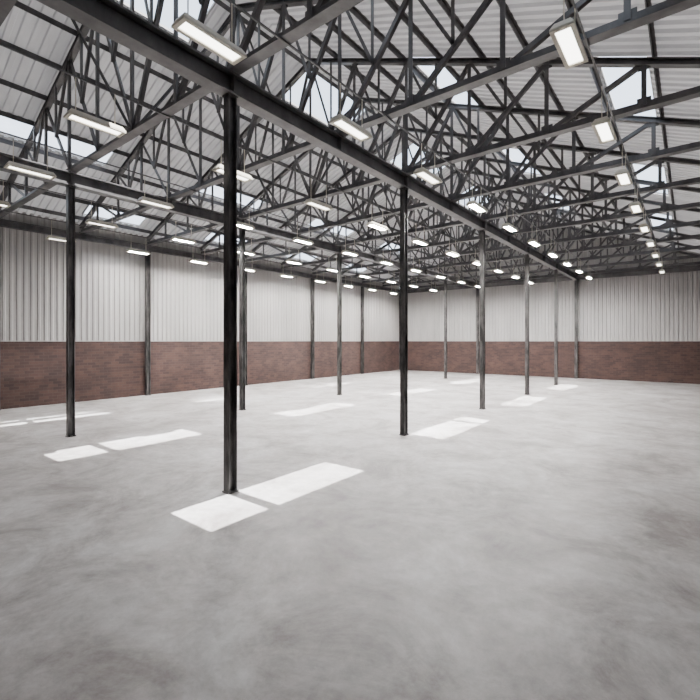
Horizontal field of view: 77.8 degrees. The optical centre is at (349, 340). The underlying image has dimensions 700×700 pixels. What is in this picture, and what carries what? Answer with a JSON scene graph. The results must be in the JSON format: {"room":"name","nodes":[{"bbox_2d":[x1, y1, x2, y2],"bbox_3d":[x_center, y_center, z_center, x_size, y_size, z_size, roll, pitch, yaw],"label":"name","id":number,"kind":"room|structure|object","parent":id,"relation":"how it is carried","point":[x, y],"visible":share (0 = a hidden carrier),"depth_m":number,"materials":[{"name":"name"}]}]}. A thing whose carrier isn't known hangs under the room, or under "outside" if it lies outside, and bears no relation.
{"room":"empty warehouse","nodes":[
{"label":"empty warehouse","id":0,"kind":"room"},
{"bbox_2d":[0,0,16,25],"bbox_3d":[-6.095,-6.363,6.812,19.805,4.256,0.190,0,0,38],"label":"roof truss","id":1,"kind":"object","parent":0,"point":[6,6],"depth_m":5.52,"materials":[{"name":"black metal"}]},
{"bbox_2d":[0,209,399,408],"bbox_3d":[-6.485,-1.140,22.748,0.280,7.080,34.200,0,0,38],"label":"wall","id":2,"kind":"structure","parent":0,"point":[187,298],"depth_m":19.53,"materials":[{"name":"metal"}]},
{"bbox_2d":[0,340,87,341],"bbox_3d":[-6.363,0.000,22.653,0.030,0.040,34.200,0,0,38],"label":"trim","id":3,"kind":"structure","parent":2,"relation":"attached to","point":[0,340],"depth_m":16.08,"materials":[{"name":"grey metal"}]},
{"bbox_2d":[0,152,477,287],"bbox_3d":[-1.149,-4.060,18.437,0.240,0.340,33.900,0,0,38],"label":"steel girder","id":4,"kind":"object","parent":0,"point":[85,183],"visible":0.66,"depth_m":13.22,"materials":[{"name":"black metal"}]},
{"bbox_2d":[0,0,363,218],"bbox_3d":[-4.454,-6.363,8.906,19.805,4.256,0.190,0,0,38],"label":"roof truss","id":5,"kind":"object","parent":4,"relation":"on","point":[324,11],"depth_m":8.88,"materials":[{"name":"black metal"}]},
{"bbox_2d":[79,0,699,233],"bbox_3d":[-2.813,-6.363,10.999,19.805,4.256,0.190,0,0,38],"label":"roof truss","id":6,"kind":"object","parent":4,"relation":"on","point":[629,19],"depth_m":8.43,"materials":[{"name":"black metal"}]},
{"bbox_2d":[146,57,699,244],"bbox_3d":[-1.171,-6.363,13.092,19.805,4.256,0.190,0,0,38],"label":"roof truss","id":7,"kind":"object","parent":4,"relation":"on","point":[645,103],"depth_m":10.19,"materials":[{"name":"black metal"}]},
{"bbox_2d":[200,97,699,254],"bbox_3d":[0.470,-6.363,15.185,19.805,4.256,0.190,0,0,38],"label":"roof truss","id":8,"kind":"object","parent":4,"relation":"on","point":[651,122],"depth_m":12.57,"materials":[{"name":"black metal"}]},
{"bbox_2d":[245,128,699,261],"bbox_3d":[2.111,-6.363,17.279,19.805,4.256,0.190,0,0,38],"label":"roof truss","id":9,"kind":"object","parent":4,"relation":"on","point":[660,185],"depth_m":14.90,"materials":[{"name":"black metal"}]},
{"bbox_2d":[281,151,699,268],"bbox_3d":[3.753,-6.363,19.372,19.805,4.256,0.190,0,0,38],"label":"roof truss","id":10,"kind":"object","parent":4,"relation":"on","point":[664,208],"depth_m":17.14,"materials":[{"name":"black metal"}]},
{"bbox_2d":[0,0,678,282],"bbox_3d":[1.492,-6.592,16.481,19.180,3.852,34.180,0,0,38],"label":"roof","id":11,"kind":"structure","parent":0,"point":[444,4],"depth_m":12.94,"materials":[{"name":"black metal"}]},
{"bbox_2d":[0,210,413,288],"bbox_3d":[-3.806,-4.221,23.507,0.024,0.026,29.100,0,0,38],"label":"rail","id":12,"kind":"object","parent":11,"relation":"attached to","point":[0,210],"visible":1,"depth_m":18.17,"materials":[{"name":"metal"}]},
{"bbox_2d":[46,220,75,242],"bbox_3d":[-10.205,-3.880,15.347,0.260,0.660,0.860,0,0,38],"label":"ceiling light","id":13,"kind":"object","parent":12,"relation":"hanging from","point":[50,237],"visible":0.65,"depth_m":15.14,"materials":[{"name":"white plastic"}]},
{"bbox_2d":[126,249,150,254],"bbox_3d":[-8.520,-3.880,17.495,0.260,0.660,0.860,0,0,38],"label":"ceiling light","id":14,"kind":"object","parent":12,"relation":"hanging from","point":[128,250],"visible":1,"depth_m":17.45,"materials":[{"name":"white plastic"}]},
{"bbox_2d":[189,259,208,263],"bbox_3d":[-6.836,-3.880,19.643,0.260,0.660,0.860,0,0,38],"label":"ceiling light","id":15,"kind":"object","parent":12,"relation":"hanging from","point":[190,260],"visible":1,"depth_m":19.60,"materials":[{"name":"white plastic"}]},
{"bbox_2d":[280,274,293,277],"bbox_3d":[-3.467,-3.880,23.940,0.260,0.660,0.860,0,0,38],"label":"ceiling light","id":16,"kind":"object","parent":12,"relation":"hanging from","point":[283,275],"visible":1,"depth_m":23.89,"materials":[{"name":"white plastic"}]},
{"bbox_2d":[343,276,353,286],"bbox_3d":[-0.098,-3.880,28.237,0.260,0.660,0.860,0,0,38],"label":"ceiling light","id":17,"kind":"object","parent":12,"relation":"hanging from","point":[345,284],"visible":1,"depth_m":28.00,"materials":[{"name":"white plastic"}]},
{"bbox_2d":[0,179,452,285],"bbox_3d":[-1.209,-4.221,21.471,0.024,0.026,29.100,0,0,38],"label":"rail","id":18,"kind":"object","parent":11,"relation":"attached to","point":[0,179],"visible":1,"depth_m":14.97,"materials":[{"name":"metal"}]},
{"bbox_2d":[0,181,10,207],"bbox_3d":[-9.293,-3.880,11.162,0.260,0.660,0.860,0,0,38],"label":"ceiling light","id":19,"kind":"object","parent":18,"relation":"hanging from","point":[3,203],"visible":1,"depth_m":11.40,"materials":[{"name":"white plastic"}]},
{"bbox_2d":[85,201,117,228],"bbox_3d":[-7.608,-3.880,13.310,0.260,0.660,0.860,0,0,38],"label":"ceiling light","id":20,"kind":"object","parent":18,"relation":"hanging from","point":[89,221],"visible":1,"depth_m":13.22,"materials":[{"name":"white plastic"}]},
{"bbox_2d":[170,225,196,243],"bbox_3d":[-5.923,-3.880,15.459,0.260,0.660,0.860,0,0,38],"label":"ceiling light","id":21,"kind":"object","parent":18,"relation":"hanging from","point":[175,238],"visible":1,"depth_m":15.43,"materials":[{"name":"white plastic"}]},
{"bbox_2d":[237,239,255,254],"bbox_3d":[-4.239,-3.880,17.607,0.260,0.660,0.860,0,0,38],"label":"ceiling light","id":22,"kind":"object","parent":18,"relation":"hanging from","point":[246,252],"visible":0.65,"depth_m":17.72,"materials":[{"name":"white plastic"}]},
{"bbox_2d":[285,250,302,264],"bbox_3d":[-2.554,-3.880,19.755,0.260,0.660,0.860,0,0,38],"label":"ceiling light","id":23,"kind":"object","parent":18,"relation":"hanging from","point":[298,262],"visible":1,"depth_m":19.73,"materials":[{"name":"white plastic"}]},
{"bbox_2d":[325,258,336,271],"bbox_3d":[-0.870,-3.880,21.904,0.260,0.660,0.860,0,0,38],"label":"ceiling light","id":24,"kind":"object","parent":18,"relation":"hanging from","point":[328,268],"visible":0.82,"depth_m":21.87,"materials":[{"name":"white plastic"}]},
{"bbox_2d":[358,264,370,277],"bbox_3d":[0.815,-3.880,24.052,0.260,0.660,0.860,0,0,38],"label":"ceiling light","id":25,"kind":"object","parent":18,"relation":"hanging from","point":[361,274],"visible":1,"depth_m":23.86,"materials":[{"name":"white plastic"}]},
{"bbox_2d":[429,281,437,290],"bbox_3d":[5.868,-3.880,30.497,0.260,0.660,0.860,0,0,38],"label":"ceiling light","id":26,"kind":"object","parent":18,"relation":"hanging from","point":[431,288],"visible":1,"depth_m":30.44,"materials":[{"name":"white plastic"}]},
{"bbox_2d":[0,131,494,281],"bbox_3d":[1.348,-4.221,19.465,0.024,0.026,29.100,0,0,38],"label":"rail","id":27,"kind":"object","parent":11,"relation":"attached to","point":[0,131],"visible":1,"depth_m":11.67,"materials":[{"name":"metal"}]},
{"bbox_2d":[4,136,55,179],"bbox_3d":[-6.735,-3.880,9.157,0.260,0.660,0.860,0,0,38],"label":"ceiling light","id":28,"kind":"object","parent":27,"relation":"hanging from","point":[10,165],"visible":1,"depth_m":9.10,"materials":[{"name":"white plastic"}]},
{"bbox_2d":[137,176,173,208],"bbox_3d":[-5.051,-3.880,11.305,0.260,0.660,0.860,0,0,38],"label":"ceiling light","id":29,"kind":"object","parent":27,"relation":"hanging from","point":[143,199],"visible":1,"depth_m":11.21,"materials":[{"name":"white plastic"}]},
{"bbox_2d":[237,221,254,229],"bbox_3d":[-3.366,-3.880,13.453,0.260,0.660,0.860,0,0,38],"label":"ceiling light","id":30,"kind":"object","parent":27,"relation":"hanging from","point":[239,224],"visible":0.57,"depth_m":13.52,"materials":[{"name":"white plastic"}]},
{"bbox_2d":[292,222,313,244],"bbox_3d":[-1.681,-3.880,15.602,0.260,0.660,0.860,0,0,38],"label":"ceiling light","id":31,"kind":"object","parent":27,"relation":"hanging from","point":[297,239],"visible":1,"depth_m":15.46,"materials":[{"name":"white plastic"}]},
{"bbox_2d":[341,237,358,255],"bbox_3d":[0.003,-3.880,17.750,0.260,0.660,0.860,0,0,38],"label":"ceiling light","id":32,"kind":"object","parent":27,"relation":"hanging from","point":[345,251],"visible":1,"depth_m":17.69,"materials":[{"name":"white plastic"}]},
{"bbox_2d":[379,250,393,264],"bbox_3d":[1.688,-3.880,19.898,0.260,0.660,0.860,0,0,38],"label":"ceiling light","id":33,"kind":"object","parent":27,"relation":"hanging from","point":[380,261],"visible":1,"depth_m":19.90,"materials":[{"name":"white plastic"}]},
{"bbox_2d":[410,257,422,271],"bbox_3d":[3.372,-3.880,22.047,0.260,0.660,0.860,0,0,38],"label":"ceiling light","id":34,"kind":"object","parent":27,"relation":"hanging from","point":[413,268],"visible":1,"depth_m":21.81,"materials":[{"name":"white plastic"}]},
{"bbox_2d":[0,43,542,277],"bbox_3d":[3.890,-4.221,17.473,0.024,0.026,29.100,0,0,38],"label":"rail","id":35,"kind":"object","parent":11,"relation":"attached to","point":[1,44],"visible":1,"depth_m":8.34,"materials":[{"name":"metal"}]},
{"bbox_2d":[63,77,125,137],"bbox_3d":[-4.193,-3.880,7.164,0.260,0.660,0.860,0,0,38],"label":"ceiling light","id":36,"kind":"object","parent":35,"relation":"hanging from","point":[74,115],"visible":1,"depth_m":7.12,"materials":[{"name":"white plastic"}]},
{"bbox_2d":[304,185,332,210],"bbox_3d":[-0.824,-3.880,11.460,0.260,0.660,0.860,0,0,38],"label":"ceiling light","id":37,"kind":"object","parent":35,"relation":"hanging from","point":[312,202],"visible":1,"depth_m":11.43,"materials":[{"name":"white plastic"}]},
{"bbox_2d":[366,221,387,230],"bbox_3d":[0.860,-3.880,13.609,0.260,0.660,0.860,0,0,38],"label":"ceiling light","id":38,"kind":"object","parent":35,"relation":"hanging from","point":[371,224],"visible":1,"depth_m":13.52,"materials":[{"name":"white plastic"}]},
{"bbox_2d":[411,238,428,245],"bbox_3d":[2.545,-3.880,15.757,0.260,0.660,0.860,0,0,38],"label":"ceiling light","id":39,"kind":"object","parent":35,"relation":"hanging from","point":[415,240],"visible":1,"depth_m":15.68,"materials":[{"name":"white plastic"}]},
{"bbox_2d":[445,238,459,256],"bbox_3d":[4.229,-3.880,17.905,0.260,0.660,0.860,0,0,38],"label":"ceiling light","id":40,"kind":"object","parent":35,"relation":"hanging from","point":[451,253],"visible":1,"depth_m":17.81,"materials":[{"name":"white plastic"}]},
{"bbox_2d":[472,249,479,265],"bbox_3d":[5.914,-3.880,20.054,0.260,0.660,0.860,0,0,38],"label":"ceiling light","id":41,"kind":"object","parent":35,"relation":"hanging from","point":[475,262],"visible":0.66,"depth_m":19.81,"materials":[{"name":"white plastic"}]},
{"bbox_2d":[493,258,503,272],"bbox_3d":[7.598,-3.880,22.202,0.260,0.660,0.860,0,0,38],"label":"ceiling light","id":42,"kind":"object","parent":35,"relation":"hanging from","point":[496,269],"visible":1,"depth_m":22.11,"materials":[{"name":"white plastic"}]},
{"bbox_2d":[70,12,522,276],"bbox_3d":[2.078,-6.330,17.235,0.060,3.973,31.761,0,0,38],"label":"ridge bracing","id":43,"kind":"object","parent":11,"relation":"attached to","point":[227,23],"visible":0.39,"depth_m":10.64,"materials":[{"name":"paint"}]},
{"bbox_2d":[226,0,597,272],"bbox_3d":[6.424,-4.221,15.486,0.024,0.026,29.100,0,0,38],"label":"rail","id":44,"kind":"object","parent":11,"relation":"attached to","point":[229,1],"visible":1,"depth_m":7.44,"materials":[{"name":"metal"}]},
{"bbox_2d":[171,0,246,64],"bbox_3d":[-1.659,-3.880,5.177,0.260,0.660,0.860,0,0,38],"label":"ceiling light","id":45,"kind":"object","parent":44,"relation":"hanging from","point":[185,24],"visible":1,"depth_m":5.14,"materials":[{"name":"white plastic"}]},
{"bbox_2d":[329,83,371,141],"bbox_3d":[0.025,-3.880,7.325,0.260,0.660,0.860,0,0,38],"label":"ceiling light","id":46,"kind":"object","parent":44,"relation":"hanging from","point":[339,121],"visible":1,"depth_m":7.25,"materials":[{"name":"white plastic"}]},
{"bbox_2d":[413,143,442,184],"bbox_3d":[1.710,-3.880,9.473,0.260,0.660,0.860,0,0,38],"label":"ceiling light","id":47,"kind":"object","parent":44,"relation":"hanging from","point":[423,173],"visible":1,"depth_m":9.41,"materials":[{"name":"white plastic"}]},
{"bbox_2d":[466,181,486,212],"bbox_3d":[3.394,-3.880,11.622,0.260,0.660,0.860,0,0,38],"label":"ceiling light","id":48,"kind":"object","parent":44,"relation":"hanging from","point":[473,204],"visible":1,"depth_m":11.49,"materials":[{"name":"white plastic"}]},
{"bbox_2d":[501,223,517,231],"bbox_3d":[5.079,-3.880,13.770,0.260,0.660,0.860,0,0,38],"label":"ceiling light","id":49,"kind":"object","parent":44,"relation":"hanging from","point":[507,226],"visible":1,"depth_m":13.65,"materials":[{"name":"white plastic"}]},
{"bbox_2d":[527,228,540,246],"bbox_3d":[6.763,-3.880,15.918,0.260,0.660,0.860,0,0,38],"label":"ceiling light","id":50,"kind":"object","parent":44,"relation":"hanging from","point":[532,242],"visible":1,"depth_m":15.88,"materials":[{"name":"white plastic"}]},
{"bbox_2d":[547,251,558,257],"bbox_3d":[8.448,-3.880,18.067,0.260,0.660,0.860,0,0,38],"label":"ceiling light","id":51,"kind":"object","parent":44,"relation":"hanging from","point":[552,254],"visible":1,"depth_m":17.90,"materials":[{"name":"white plastic"}]},
{"bbox_2d":[562,261,572,265],"bbox_3d":[10.132,-3.880,20.215,0.260,0.660,0.860,0,0,38],"label":"ceiling light","id":52,"kind":"object","parent":44,"relation":"hanging from","point":[566,263],"visible":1,"depth_m":20.05,"materials":[{"name":"white plastic"}]},
{"bbox_2d":[575,260,583,272],"bbox_3d":[11.817,-3.880,22.363,0.260,0.660,0.860,0,0,38],"label":"ceiling light","id":53,"kind":"object","parent":44,"relation":"hanging from","point":[576,270],"visible":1,"depth_m":22.28,"materials":[{"name":"white plastic"}]},
{"bbox_2d":[571,0,664,266],"bbox_3d":[9.060,-4.221,13.419,0.024,0.026,29.100,0,0,38],"label":"rail","id":54,"kind":"object","parent":11,"relation":"attached to","point":[572,1],"visible":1,"depth_m":7.38,"materials":[{"name":"metal"}]},
{"bbox_2d":[549,0,587,68],"bbox_3d":[2.662,-3.880,5.258,0.260,0.660,0.860,0,0,38],"label":"ceiling light","id":55,"kind":"object","parent":54,"relation":"hanging from","point":[565,36],"visible":1,"depth_m":5.19,"materials":[{"name":"white plastic"}]},
{"bbox_2d":[592,86,616,143],"bbox_3d":[4.346,-3.880,7.406,0.260,0.660,0.860,0,0,38],"label":"ceiling light","id":56,"kind":"object","parent":54,"relation":"hanging from","point":[602,127],"visible":1,"depth_m":7.32,"materials":[{"name":"white plastic"}]},
{"bbox_2d":[614,145,632,185],"bbox_3d":[6.030,-3.880,9.555,0.260,0.660,0.860,0,0,38],"label":"ceiling light","id":57,"kind":"object","parent":54,"relation":"hanging from","point":[623,177],"visible":1,"depth_m":9.42,"materials":[{"name":"white plastic"}]},
{"bbox_2d":[629,201,642,213],"bbox_3d":[7.715,-3.880,11.703,0.260,0.660,0.860,0,0,38],"label":"ceiling light","id":58,"kind":"object","parent":54,"relation":"hanging from","point":[635,207],"visible":1,"depth_m":11.60,"materials":[{"name":"white plastic"}]},
{"bbox_2d":[638,207,649,232],"bbox_3d":[9.399,-3.880,13.851,0.260,0.660,0.860,0,0,38],"label":"ceiling light","id":59,"kind":"object","parent":54,"relation":"hanging from","point":[643,228],"visible":1,"depth_m":13.70,"materials":[{"name":"white plastic"}]},
{"bbox_2d":[645,240,655,246],"bbox_3d":[11.084,-3.880,16.000,0.260,0.660,0.860,0,0,38],"label":"ceiling light","id":60,"kind":"object","parent":54,"relation":"hanging from","point":[650,243],"visible":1,"depth_m":15.88,"materials":[{"name":"white plastic"}]},
{"bbox_2d":[651,252,659,257],"bbox_3d":[12.768,-3.880,18.148,0.260,0.660,0.860,0,0,38],"label":"ceiling light","id":61,"kind":"object","parent":54,"relation":"hanging from","point":[653,254],"visible":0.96,"depth_m":17.95,"materials":[{"name":"white plastic"}]},
{"bbox_2d":[655,252,662,266],"bbox_3d":[14.453,-3.880,20.296,0.260,0.660,0.860,0,0,38],"label":"ceiling light","id":62,"kind":"object","parent":54,"relation":"hanging from","point":[659,263],"visible":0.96,"depth_m":20.24,"materials":[{"name":"white plastic"}]},
{"bbox_2d":[0,370,699,699],"bbox_3d":[1.494,2.500,16.492,20.600,0.200,34.800,0,0,38],"label":"floor","id":63,"kind":"structure","parent":0,"point":[543,544],"depth_m":5.07,"materials":[{"name":"concrete"}]},
{"bbox_2d":[65,185,75,436],"bbox_3d":[-7.035,-0.744,10.930,0.181,6.288,0.192,0,0,38],"label":"steel column","id":64,"kind":"structure","parent":63,"relation":"on","point":[70,190],"depth_m":10.92,"materials":[{"name":"black metal"}]},
{"bbox_2d":[145,250,150,395],"bbox_3d":[-8.938,-0.792,19.182,0.204,6.385,0.223,0,0,38],"label":"wall column","id":65,"kind":"structure","parent":63,"relation":"on","point":[147,257],"depth_m":19.16,"materials":[{"name":"metal"}]},
{"bbox_2d":[222,92,238,494],"bbox_3d":[-1.904,-0.744,6.906,0.181,6.288,0.192,0,0,38],"label":"steel column","id":66,"kind":"structure","parent":63,"relation":"on","point":[230,100],"depth_m":6.90,"materials":[{"name":"black metal"}]},
{"bbox_2d":[36,0,577,279],"bbox_3d":[3.982,-4.060,14.414,0.240,0.340,33.900,0,0,38],"label":"steel girder","id":67,"kind":"object","parent":66,"relation":"on","point":[108,18],"visible":0.96,"depth_m":7.15,"materials":[{"name":"black metal"}]},
{"bbox_2d":[312,169,699,273],"bbox_3d":[5.394,-6.363,21.465,19.805,4.256,0.190,0,0,38],"label":"roof truss","id":68,"kind":"object","parent":67,"relation":"on","point":[667,225],"depth_m":19.36,"materials":[{"name":"black metal"}]},
{"bbox_2d":[342,184,699,278],"bbox_3d":[7.035,-6.363,23.558,19.805,4.256,0.190,0,0,38],"label":"roof truss","id":69,"kind":"object","parent":67,"relation":"on","point":[669,238],"depth_m":21.47,"materials":[{"name":"black metal"}]},
{"bbox_2d":[362,198,699,282],"bbox_3d":[8.677,-6.363,25.652,19.805,4.256,0.190,0,0,38],"label":"roof truss","id":70,"kind":"object","parent":67,"relation":"on","point":[671,249],"depth_m":23.53,"materials":[{"name":"black metal"}]},
{"bbox_2d":[383,208,699,286],"bbox_3d":[10.318,-6.363,27.745,19.805,4.256,0.190,0,0,38],"label":"roof truss","id":71,"kind":"object","parent":67,"relation":"on","point":[674,257],"depth_m":25.99,"materials":[{"name":"black metal"}]},
{"bbox_2d":[408,218,699,288],"bbox_3d":[11.891,-6.363,29.752,19.805,4.256,0.190,0,0,38],"label":"roof truss","id":72,"kind":"object","parent":67,"relation":"on","point":[675,263],"depth_m":28.14,"materials":[{"name":"black metal"}]},
{"bbox_2d":[238,228,245,409],"bbox_3d":[-3.752,-0.744,15.116,0.181,6.288,0.192,0,0,38],"label":"steel column","id":73,"kind":"structure","parent":63,"relation":"on","point":[241,231],"depth_m":15.09,"materials":[{"name":"grey metal"}]},
{"bbox_2d":[245,267,247,385],"bbox_3d":[-5.656,-0.792,23.369,0.204,6.385,0.223,0,0,38],"label":"wall column","id":74,"kind":"structure","parent":63,"relation":"on","point":[245,267],"depth_m":23.39,"materials":[{"name":"metal"}]},
{"bbox_2d":[310,278,314,378],"bbox_3d":[-2.373,-0.792,27.555,0.204,6.385,0.223,0,0,38],"label":"wall column","id":75,"kind":"structure","parent":63,"relation":"on","point":[312,279],"depth_m":27.52,"materials":[{"name":"metal"}]},
{"bbox_2d":[337,253,341,394],"bbox_3d":[-0.470,-0.744,19.303,0.181,6.288,0.192,0,0,38],"label":"steel column","id":76,"kind":"structure","parent":63,"relation":"on","point":[339,255],"depth_m":19.27,"materials":[{"name":"grey metal"}]},
{"bbox_2d":[361,286,363,373],"bbox_3d":[0.910,-0.792,31.742,0.204,6.385,0.223,0,0,38],"label":"wall column","id":77,"kind":"structure","parent":63,"relation":"on","point":[362,287],"depth_m":31.68,"materials":[{"name":"metal"}]},
{"bbox_2d":[399,293,399,369],"bbox_3d":[4.186,-0.792,35.920,0.204,6.385,0.223,0,0,38],"label":"wall column","id":78,"kind":"structure","parent":63,"relation":"on","point":[399,293],"depth_m":35.88,"materials":[{"name":"metal"}]},
{"bbox_2d":[399,187,408,435],"bbox_3d":[1.378,-0.744,11.093,0.181,6.288,0.192,0,0,38],"label":"steel column","id":79,"kind":"structure","parent":63,"relation":"on","point":[403,191],"depth_m":11.05,"materials":[{"name":"black metal"}]},
{"bbox_2d":[444,280,447,378],"bbox_3d":[6.096,-0.744,27.676,0.181,6.288,0.192,0,0,38],"label":"steel column","id":80,"kind":"structure","parent":63,"relation":"on","point":[445,281],"depth_m":27.64,"materials":[{"name":"grey metal"}]},
{"bbox_2d":[476,288,479,373],"bbox_3d":[9.372,-0.743,31.854,0.203,6.285,0.223,0,0,38],"label":"wall column","id":81,"kind":"structure","parent":63,"relation":"on","point":[477,289],"depth_m":31.81,"materials":[{"name":"metal"}]},
{"bbox_2d":[408,265,699,292],"bbox_3d":[11.972,-4.060,29.854,19.400,0.300,0.160,0,0,38],"label":"beam","id":82,"kind":"structure","parent":81,"relation":"on","point":[693,267],"depth_m":27.61,"materials":[{"name":"metal"}]},
{"bbox_2d":[479,230,485,409],"bbox_3d":[4.661,-0.744,15.279,0.181,6.288,0.192,0,0,38],"label":"steel column","id":83,"kind":"structure","parent":63,"relation":"on","point":[482,232],"depth_m":15.22,"materials":[{"name":"grey metal"}]},
{"bbox_2d":[524,254,529,394],"bbox_3d":[7.944,-0.744,19.466,0.181,6.288,0.192,0,0,38],"label":"steel column","id":84,"kind":"structure","parent":63,"relation":"on","point":[526,255],"depth_m":19.41,"materials":[{"name":"grey metal"}]},
{"bbox_2d":[554,269,557,384],"bbox_3d":[11.226,-0.744,23.652,0.181,6.288,0.192,0,0,38],"label":"steel column","id":85,"kind":"structure","parent":63,"relation":"on","point":[556,270],"depth_m":23.60,"materials":[{"name":"grey metal"}]},
{"bbox_2d":[574,280,577,378],"bbox_3d":[14.503,-0.743,27.831,0.203,6.285,0.223,0,0,38],"label":"wall column","id":86,"kind":"structure","parent":63,"relation":"on","point":[575,281],"depth_m":27.78,"materials":[{"name":"metal"}]},
{"bbox_2d":[0,0,699,283],"bbox_3d":[1.494,-6.607,16.492,20.600,4.185,34.800,0,0,38],"label":"ceiling","id":87,"kind":"structure","parent":0,"point":[678,34],"depth_m":12.42,"materials":[{"name":"grey metal"}]},
{"bbox_2d":[0,109,114,165],"bbox_3d":[-9.047,-6.160,13.257,0.840,0.380,3.340,0,0,38],"label":"skylight","id":88,"kind":"object","parent":87,"relation":"attached to","point":[7,125],"visible":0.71,"depth_m":13.26,"materials":[{"name":"white glass"}]},
{"bbox_2d":[82,204,146,226],"bbox_3d":[-9.349,-5.050,17.370,0.790,0.360,2.240,0,0,38],"label":"skylight","id":89,"kind":"object","parent":87,"relation":"attached to","point":[134,220],"visible":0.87,"depth_m":17.41,"materials":[{"name":"white glass"}]},
{"bbox_2d":[116,0,215,42],"bbox_3d":[-4.856,-8.291,9.971,1.309,0.568,3.340,0,0,38],"label":"skylight","id":90,"kind":"object","parent":87,"relation":"attached to","point":[125,3],"visible":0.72,"depth_m":11.04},
{"bbox_2d":[212,140,223,174],"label":"ceiling light","id":91,"kind":"object","parent":87,"relation":"hanging from","point":[219,168],"depth_m":9.04,"materials":[{"name":"white plastic"}]},
{"bbox_2d":[203,233,249,243],"bbox_3d":[-6.079,-5.050,21.541,0.790,0.360,2.240,0,0,38],"label":"skylight","id":92,"kind":"object","parent":87,"relation":"attached to","point":[209,235],"visible":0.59,"depth_m":21.23,"materials":[{"name":"white glass"}]},
{"bbox_2d":[195,185,264,210],"bbox_3d":[-5.021,-6.160,18.392,0.840,0.380,3.290,0,0,38],"label":"skylight","id":93,"kind":"object","parent":87,"relation":"attached to","point":[218,191],"visible":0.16,"depth_m":18.42,"materials":[{"name":"white glass"}]},
{"bbox_2d":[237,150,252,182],"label":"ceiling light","id":94,"kind":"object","parent":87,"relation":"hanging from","point":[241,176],"depth_m":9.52,"materials":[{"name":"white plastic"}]},
{"bbox_2d":[284,253,317,261],"bbox_3d":[-2.809,-5.050,25.711,0.790,0.360,2.240,0,0,38],"label":"skylight","id":95,"kind":"object","parent":87,"relation":"attached to","point":[304,257],"visible":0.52,"depth_m":26.12,"materials":[{"name":"white glass"}]},
{"bbox_2d":[281,98,364,125],"bbox_3d":[-0.830,-8.291,15.105,1.309,0.568,3.290,0,0,38],"label":"skylight","id":96,"kind":"object","parent":87,"relation":"attached to","point":[286,100],"visible":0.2,"depth_m":15.46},
{"bbox_2d":[307,216,354,237],"bbox_3d":[-0.949,-6.160,23.586,0.840,0.380,3.290,0,0,38],"label":"skylight","id":97,"kind":"object","parent":87,"relation":"attached to","point":[315,222],"visible":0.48,"depth_m":23.89,"materials":[{"name":"white glass"}]},
{"bbox_2d":[346,264,366,272],"bbox_3d":[0.462,-5.050,29.882,0.790,0.360,2.240,0,0,38],"label":"skylight","id":98,"kind":"object","parent":87,"relation":"attached to","point":[363,269],"visible":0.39,"depth_m":30.45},
{"bbox_2d":[378,242,399,253],"bbox_3d":[3.108,-6.160,28.760,0.840,0.380,3.340,0,0,38],"label":"skylight","id":99,"kind":"object","parent":87,"relation":"attached to","point":[384,243],"visible":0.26,"depth_m":28.28,"materials":[{"name":"white glass"}]},
{"bbox_2d":[389,143,445,177],"bbox_3d":[3.243,-8.291,20.299,1.309,0.568,3.290,0,0,38],"label":"skylight","id":100,"kind":"object","parent":87,"relation":"attached to","point":[412,143],"visible":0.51,"depth_m":19.94,"materials":[{"name":"white glass"}]},
{"bbox_2d":[417,66,455,102],"bbox_3d":[2.844,-7.202,12.225,0.939,0.420,3.290,0,0,38],"label":"skylight","id":101,"kind":"object","parent":87,"relation":"attached to","point":[419,67],"visible":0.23,"depth_m":12.03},
{"bbox_2d":[501,148,541,175],"bbox_3d":[6.916,-7.202,17.419,0.939,0.420,3.290,0,0,38],"label":"skylight","id":102,"kind":"object","parent":87,"relation":"attached to","point":[502,151],"visible":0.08,"depth_m":18.39,"materials":[{"name":"white glass"}]},
{"bbox_2d":[600,56,657,116],"bbox_3d":[6.201,-5.496,9.593,0.890,0.400,3.290,0,0,38],"label":"skylight","id":103,"kind":"object","parent":87,"relation":"attached to","point":[601,69],"visible":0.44,"depth_m":9.39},
{"bbox_2d":[632,164,668,195],"bbox_3d":[10.273,-5.496,14.787,0.890,0.400,3.290,0,0,38],"label":"skylight","id":104,"kind":"object","parent":87,"relation":"attached to","point":[667,194],"visible":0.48,"depth_m":14.96,"materials":[{"name":"white glass"}]},
{"bbox_2d":[408,217,699,383],"bbox_3d":[12.132,-3.135,30.058,20.000,11.070,0.280,0,0,38],"label":"wall","id":105,"kind":"structure","parent":0,"point":[646,328],"depth_m":28.11,"materials":[{"name":"metal"}]},
{"bbox_3d":[-15.504,-0.792,10.809,0.203,6.385,0.223,0,0,38],"label":"wall column","id":106,"kind":"structure","parent":0,"visible":0},
{"bbox_2d":[0,219,399,292],"bbox_3d":[-6.273,-4.110,22.582,0.180,0.240,34.200,0,0,38],"label":"beam","id":107,"kind":"structure","parent":106,"relation":"on","point":[3,223],"depth_m":19.45,"materials":[{"name":"metal"}]}
]}

